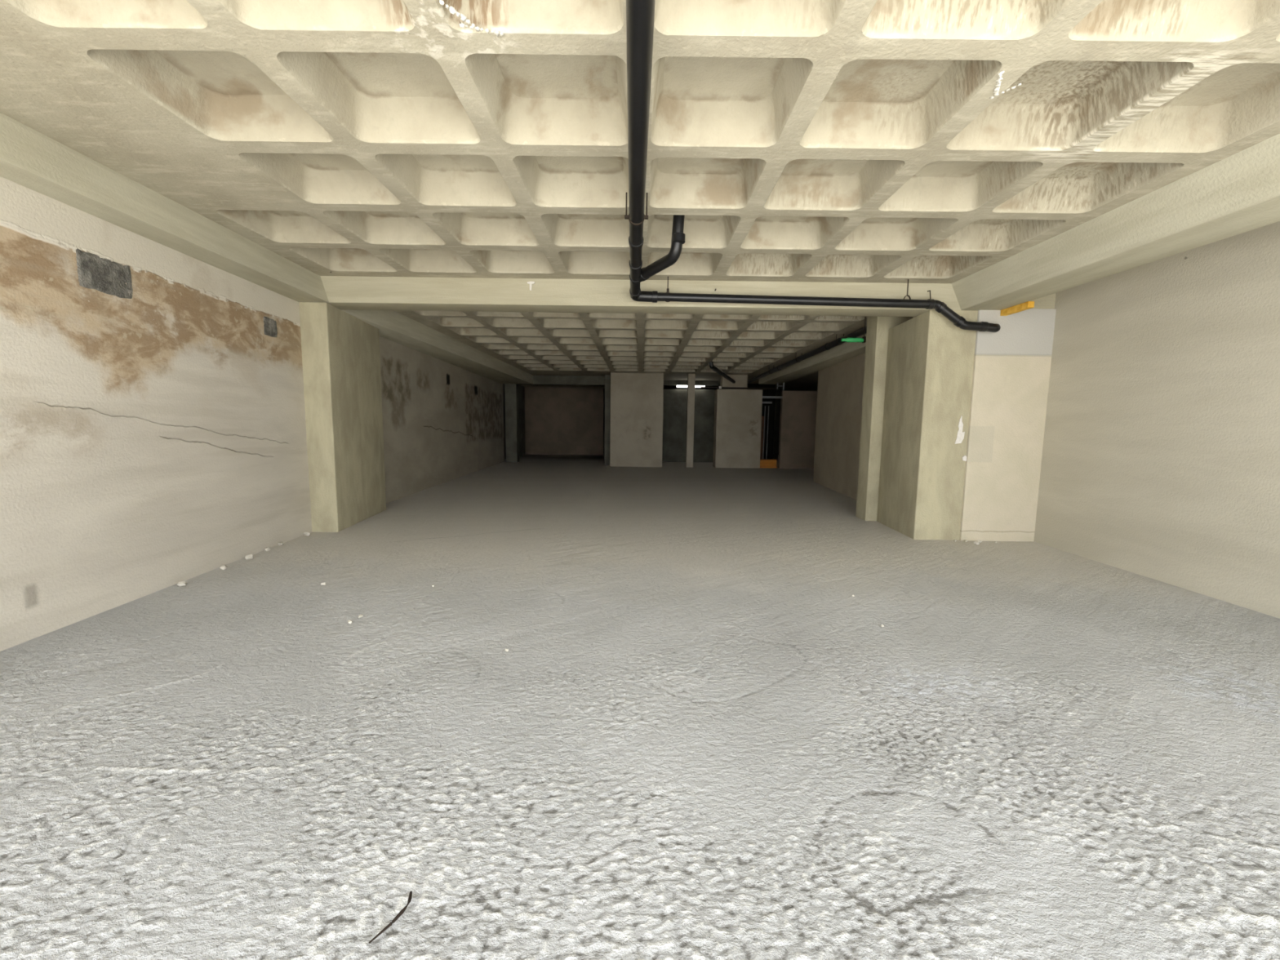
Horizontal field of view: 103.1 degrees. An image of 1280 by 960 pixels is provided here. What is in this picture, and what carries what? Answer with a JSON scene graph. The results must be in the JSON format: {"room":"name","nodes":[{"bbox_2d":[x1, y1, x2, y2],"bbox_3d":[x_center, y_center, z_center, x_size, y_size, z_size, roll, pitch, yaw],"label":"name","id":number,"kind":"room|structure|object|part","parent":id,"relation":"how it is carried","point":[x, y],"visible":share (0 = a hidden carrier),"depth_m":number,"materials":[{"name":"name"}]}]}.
{"room":"empty basement","nodes":[
{"label":"empty basement","id":0,"kind":"room"},
{"bbox_2d":[0,176,311,651],"bbox_3d":[-3.918,-0.540,2.969,0.313,3.095,7.265,0,6,-6],"label":"wall","id":1,"kind":"structure","parent":0,"point":[153,437],"depth_m":3.81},
{"bbox_2d":[378,335,504,503],"bbox_3d":[-4.755,-1.622,13.063,0.299,3.075,10.944,0,6,-4],"label":"wall","id":2,"kind":"structure","parent":0,"point":[443,421],"depth_m":10.96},
{"bbox_2d":[502,383,525,459],"bbox_3d":[-5.348,-2.467,20.929,0.200,3.065,4.880,1,6,0],"label":"wall","id":3,"kind":"structure","parent":0,"point":[521,388],"depth_m":22.38,"materials":[{"name":"grey concrete"}]},
{"bbox_2d":[524,386,603,455],"bbox_3d":[-3.393,-2.692,23.254,3.700,3.065,0.200,1,6,0],"label":"wall","id":4,"kind":"structure","parent":0,"point":[559,420],"depth_m":23.15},
{"bbox_2d":[603,374,610,465],"bbox_3d":[-1.374,-2.356,20.359,0.199,3.065,6.025,0,6,-5],"label":"wall","id":5,"kind":"structure","parent":0,"point":[606,388],"depth_m":17.42,"materials":[{"name":"grey concrete"}]},
{"bbox_2d":[0,454,1279,959],"bbox_3d":[0.011,0.134,12.787,18.000,0.261,26.600,1,6,0],"label":"floor","id":6,"kind":"structure","parent":0,"point":[691,738],"depth_m":2.18,"materials":[{"name":"concrete"}]},
{"bbox_2d":[177,581,186,586],"bbox_3d":[-3.808,0.866,4.224,0.058,0.045,0.056,-2,7,-21],"label":"crumb","id":7,"kind":"object","parent":6,"relation":"on","point":[184,583],"visible":1,"depth_m":4.21,"materials":[{"name":"white concrete"}]},
{"bbox_2d":[220,564,227,569],"bbox_3d":[-3.866,0.812,4.724,0.056,0.045,0.058,0,6,-10],"label":"crumb","id":8,"kind":"object","parent":6,"relation":"on","point":[223,566],"visible":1,"depth_m":4.71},
{"bbox_2d":[244,554,253,559],"bbox_3d":[-3.904,0.771,5.071,0.070,0.054,0.068,-3,7,-34],"label":"crumb","id":9,"kind":"object","parent":6,"relation":"on","point":[250,556],"visible":1,"depth_m":5.06,"materials":[{"name":"white concrete"}]},
{"bbox_2d":[264,546,271,551],"bbox_3d":[-3.964,0.736,5.420,0.056,0.045,0.058,2,6,15],"label":"crumb","id":10,"kind":"object","parent":6,"relation":"on","point":[268,548],"visible":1,"depth_m":5.40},
{"bbox_2d":[302,532,310,536],"bbox_3d":[-4.024,0.655,6.135,0.070,0.054,0.068,6,8,39],"label":"crumb","id":11,"kind":"object","parent":6,"relation":"on","point":[306,534],"visible":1,"depth_m":6.12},
{"bbox_2d":[298,302,386,532],"bbox_3d":[-4.073,-0.827,7.061,0.417,2.790,1.757,0,6,-7],"label":"concrete pillar","id":12,"kind":"structure","parent":6,"relation":"on","point":[341,358],"depth_m":6.45,"materials":[{"name":"beige concrete"}]},
{"bbox_2d":[368,891,412,943],"bbox_3d":[-0.678,1.208,1.407,0.032,0.015,0.154,3,6,17],"label":"twig","id":13,"kind":"object","parent":6,"relation":"on","point":[403,909],"visible":1,"depth_m":1.40,"materials":[{"name":"black plant"}]},
{"bbox_2d":[504,383,519,462],"bbox_3d":[-4.621,-2.043,18.348,0.410,2.790,0.300,1,6,0],"label":"concrete pillar","id":14,"kind":"structure","parent":6,"relation":"on","point":[511,390],"depth_m":18.21,"materials":[{"name":"grey concrete"}]},
{"bbox_2d":[609,373,663,466],"bbox_3d":[-0.112,-2.021,17.233,1.750,3.095,0.700,1,6,0],"label":"wall block","id":15,"kind":"object","parent":6,"relation":"on","point":[636,436],"visible":1,"depth_m":16.88,"materials":[{"name":"grey concrete"}]},
{"bbox_2d":[685,373,695,467],"bbox_3d":[1.687,-1.974,17.008,0.230,3.095,0.250,1,6,0],"label":"concrete post","id":16,"kind":"object","parent":6,"relation":"on","point":[691,377],"visible":1,"depth_m":16.89,"materials":[{"name":"grey concrete"}]},
{"bbox_2d":[712,389,762,468],"bbox_3d":[3.289,-1.726,17.206,1.500,2.600,0.600,1,6,0],"label":"wall block","id":17,"kind":"object","parent":6,"relation":"on","point":[737,425],"visible":1,"depth_m":16.91,"materials":[{"name":"grey concrete"}]},
{"bbox_2d":[701,386,781,389],"bbox_3d":[3.330,-3.021,16.726,2.650,0.072,0.040,1,6,0],"label":"rail","id":18,"kind":"object","parent":17,"relation":"attached to","point":[722,388],"visible":1,"depth_m":16.71,"materials":[{"name":"metal"}]},
{"bbox_2d":[760,416,765,458],"bbox_3d":[4.235,-1.352,17.717,0.200,1.730,0.040,1,6,0],"label":"wooden plank","id":19,"kind":"object","parent":6,"relation":"on","point":[762,417],"visible":0.31,"depth_m":17.68,"materials":[{"name":"brown wood"}]},
{"bbox_2d":[762,405,765,458],"bbox_3d":[4.282,-1.500,17.550,0.038,2.100,0.028,1,6,0],"label":"metal pole","id":20,"kind":"object","parent":6,"relation":"on","point":[765,406],"visible":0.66,"depth_m":17.53,"materials":[{"name":"grey metal"}]},
{"bbox_2d":[765,405,768,458],"bbox_3d":[4.402,-1.498,17.550,0.038,2.100,0.028,1,6,0],"label":"metal pole","id":21,"kind":"object","parent":6,"relation":"on","point":[768,406],"visible":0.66,"depth_m":17.52,"materials":[{"name":"black metal"}]},
{"bbox_2d":[760,458,777,467],"bbox_3d":[4.350,-0.563,17.364,0.590,0.280,0.370,1,6,0],"label":"crate","id":22,"kind":"object","parent":6,"relation":"on","point":[764,463],"visible":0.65,"depth_m":17.26,"materials":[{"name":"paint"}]},
{"bbox_2d":[855,315,913,520],"bbox_3d":[3.754,-0.942,7.609,0.728,3.095,0.350,1,6,0],"label":"pilaster","id":23,"kind":"object","parent":6,"relation":"on","point":[877,327],"visible":0.3,"depth_m":7.50,"materials":[{"name":"beige concrete"}]},
{"bbox_2d":[876,310,977,540],"bbox_3d":[3.781,-0.703,6.820,0.588,2.790,1.269,1,6,4],"label":"concrete pillar","id":24,"kind":"structure","parent":6,"relation":"on","point":[930,363],"depth_m":6.30,"materials":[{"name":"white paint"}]},
{"bbox_2d":[0,0,1279,392],"bbox_3d":[0.053,-3.263,12.423,18.000,0.437,26.600,1,6,0],"label":"ceiling","id":25,"kind":"structure","parent":0,"point":[886,141],"depth_m":3.10,"materials":[{"name":"concrete"}]},
{"bbox_2d":[0,112,328,302],"bbox_3d":[-3.613,-1.917,2.658,0.455,0.325,6.902,0,6,-6],"label":"beam","id":26,"kind":"structure","parent":25,"relation":"attached to","point":[29,158],"depth_m":3.69,"materials":[{"name":"concrete"}]},
{"bbox_2d":[342,310,533,384],"bbox_3d":[-4.418,-2.953,12.241,1.233,0.325,11.650,1,6,0],"label":"beam","id":27,"kind":"structure","parent":25,"relation":"attached to","point":[393,326],"depth_m":9.88,"materials":[{"name":"concrete"}]},
{"bbox_2d":[503,375,604,385],"bbox_3d":[-2.937,-3.571,18.180,3.900,0.325,0.300,1,6,0],"label":"beam","id":28,"kind":"structure","parent":25,"relation":"attached to","point":[537,380],"depth_m":18.04,"materials":[{"name":"grey concrete"}]},
{"bbox_2d":[320,275,1055,316],"bbox_3d":[0.460,-2.247,6.220,9.150,0.325,0.450,1,6,0],"label":"beam","id":29,"kind":"structure","parent":25,"relation":"attached to","point":[343,292],"depth_m":6.05,"materials":[{"name":"concrete"}]},
{"bbox_2d":[709,361,735,383],"bbox_3d":[2.524,-3.254,15.278,0.146,0.419,3.535,3,7,21],"label":"drain pipe","id":30,"kind":"object","parent":25,"relation":"attached to","point":[712,366],"visible":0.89,"depth_m":14.67,"materials":[{"name":"black plastic"}]},
{"bbox_2d":[747,325,866,382],"bbox_3d":[3.668,-2.867,12.266,0.156,0.260,9.222,1,6,-1],"label":"drain pipe","id":31,"kind":"object","parent":25,"relation":"attached to","point":[860,331],"visible":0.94,"depth_m":10.57,"materials":[{"name":"black plastic"}]},
{"bbox_2d":[624,0,1000,332],"bbox_3d":[2.080,-1.827,2.749,4.412,0.827,6.669,1,6,0],"label":"drain pipe","id":32,"kind":"object","parent":25,"relation":"attached to","point":[640,14],"visible":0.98,"depth_m":3.98,"materials":[{"name":"black plastic"}]},
{"bbox_3d":[-0.101,-2.050,3.783,0.009,0.171,0.009,-2,7,-22],"label":"rod","id":33,"kind":"part","parent":32,"relation":"part of","materials":[{"name":"metal"}]},
{"bbox_3d":[0.051,-2.048,3.783,0.009,0.171,0.009,-2,7,-22],"label":"rod","id":34,"kind":"part","parent":32,"relation":"part of","materials":[{"name":"metal"}]},
{"bbox_2d":[758,316,915,384],"bbox_3d":[4.262,-2.780,11.635,0.670,0.325,10.450,1,6,0],"label":"beam","id":35,"kind":"structure","parent":25,"relation":"attached to","point":[845,351],"depth_m":11.55,"materials":[{"name":"concrete"}]},
{"bbox_2d":[776,382,784,390],"bbox_3d":[4.532,-3.026,16.381,0.235,0.230,0.040,1,6,0],"label":"metal bracket","id":36,"kind":"object","parent":35,"relation":"attached to","point":[783,385],"visible":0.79,"depth_m":16.36,"materials":[{"name":"black metal"}]},
{"bbox_2d":[951,133,1279,310],"bbox_3d":[4.016,-1.819,2.637,0.680,0.325,6.850,1,6,0],"label":"beam","id":37,"kind":"structure","parent":25,"relation":"attached to","point":[1237,193],"depth_m":3.85,"materials":[{"name":"concrete"}]},
{"bbox_2d":[1000,301,1034,315],"bbox_3d":[4.311,-1.958,5.812,0.070,0.068,0.435,1,6,0],"label":"wood strip","id":38,"kind":"object","parent":37,"relation":"attached to","point":[1029,304],"visible":1,"depth_m":5.75,"materials":[{"name":"wood"}]},
{"bbox_2d":[662,388,715,462],"bbox_3d":[0.996,-2.082,19.487,3.900,2.765,0.200,1,6,0],"label":"wall","id":39,"kind":"structure","parent":0,"point":[674,401],"depth_m":19.39,"materials":[{"name":"grey concrete"}]},
{"bbox_2d":[663,380,718,386],"bbox_3d":[1.566,-3.676,19.290,2.800,0.180,0.250,1,6,0],"label":"wall","id":40,"kind":"structure","parent":0,"point":[672,383],"depth_m":19.16,"materials":[{"name":"grey concrete"}]},
{"bbox_2d":[675,384,705,387],"bbox_3d":[1.914,-3.539,19.148,1.100,0.103,0.074,1,6,0],"label":"strip light","id":41,"kind":"object","parent":40,"relation":"attached to","point":[677,385],"visible":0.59,"depth_m":19.11,"materials":[{"name":"grey metal"}]},
{"bbox_2d":[720,374,747,389],"bbox_3d":[3.159,-3.275,17.116,0.840,0.495,0.450,1,6,0],"label":"wall upstand","id":42,"kind":"structure","parent":0,"point":[741,380],"depth_m":16.89,"materials":[{"name":"grey concrete"}]},
{"bbox_2d":[747,383,775,459],"bbox_3d":[4.448,-2.226,19.916,1.600,3.045,0.100,1,6,0],"label":"wall","id":43,"kind":"structure","parent":0,"point":[765,392],"depth_m":19.83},
{"bbox_2d":[773,392,781,454],"bbox_3d":[0.062,-2.929,25.734,18.000,3.095,0.200,1,6,0],"label":"wall","id":44,"kind":"structure","parent":0,"point":[777,402],"depth_m":25.63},
{"bbox_2d":[777,391,817,468],"bbox_3d":[5.568,-1.667,17.006,1.740,2.580,0.200,1,6,0],"label":"wall","id":45,"kind":"structure","parent":0,"point":[797,420],"depth_m":16.91,"materials":[{"name":"grey concrete"}]},
{"bbox_2d":[762,395,782,403],"bbox_3d":[4.391,-2.680,16.991,0.680,0.230,0.340,1,6,0],"label":"metal rail","id":46,"kind":"object","parent":45,"relation":"in","point":[763,397],"depth_m":16.81,"materials":[{"name":"grey metal"}]},
{"bbox_2d":[813,352,865,499],"bbox_3d":[4.388,-1.075,10.364,0.249,2.790,5.175,1,6,4],"label":"wall","id":47,"kind":"structure","parent":0,"point":[840,385],"depth_m":10.95,"materials":[{"name":"beige concrete"}]},
{"bbox_2d":[840,319,866,342],"bbox_3d":[3.612,-2.331,7.888,0.950,0.395,0.072,1,6,0],"label":"exit sign","id":48,"kind":"object","parent":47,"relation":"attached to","point":[863,340],"visible":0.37,"depth_m":7.88,"materials":[{"name":"green plastic"}]},
{"bbox_2d":[959,308,1056,541],"bbox_3d":[4.488,-0.648,6.291,0.946,2.810,0.230,1,6,0],"label":"wall","id":49,"kind":"structure","parent":0,"point":[1011,368],"depth_m":6.17,"materials":[{"name":"beige paint"}]},
{"bbox_2d":[1033,221,1279,618],"bbox_3d":[4.917,-0.429,2.960,0.300,3.095,7.221,1,6,3],"label":"wall","id":50,"kind":"structure","parent":0,"point":[1161,455],"depth_m":4.58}
]}

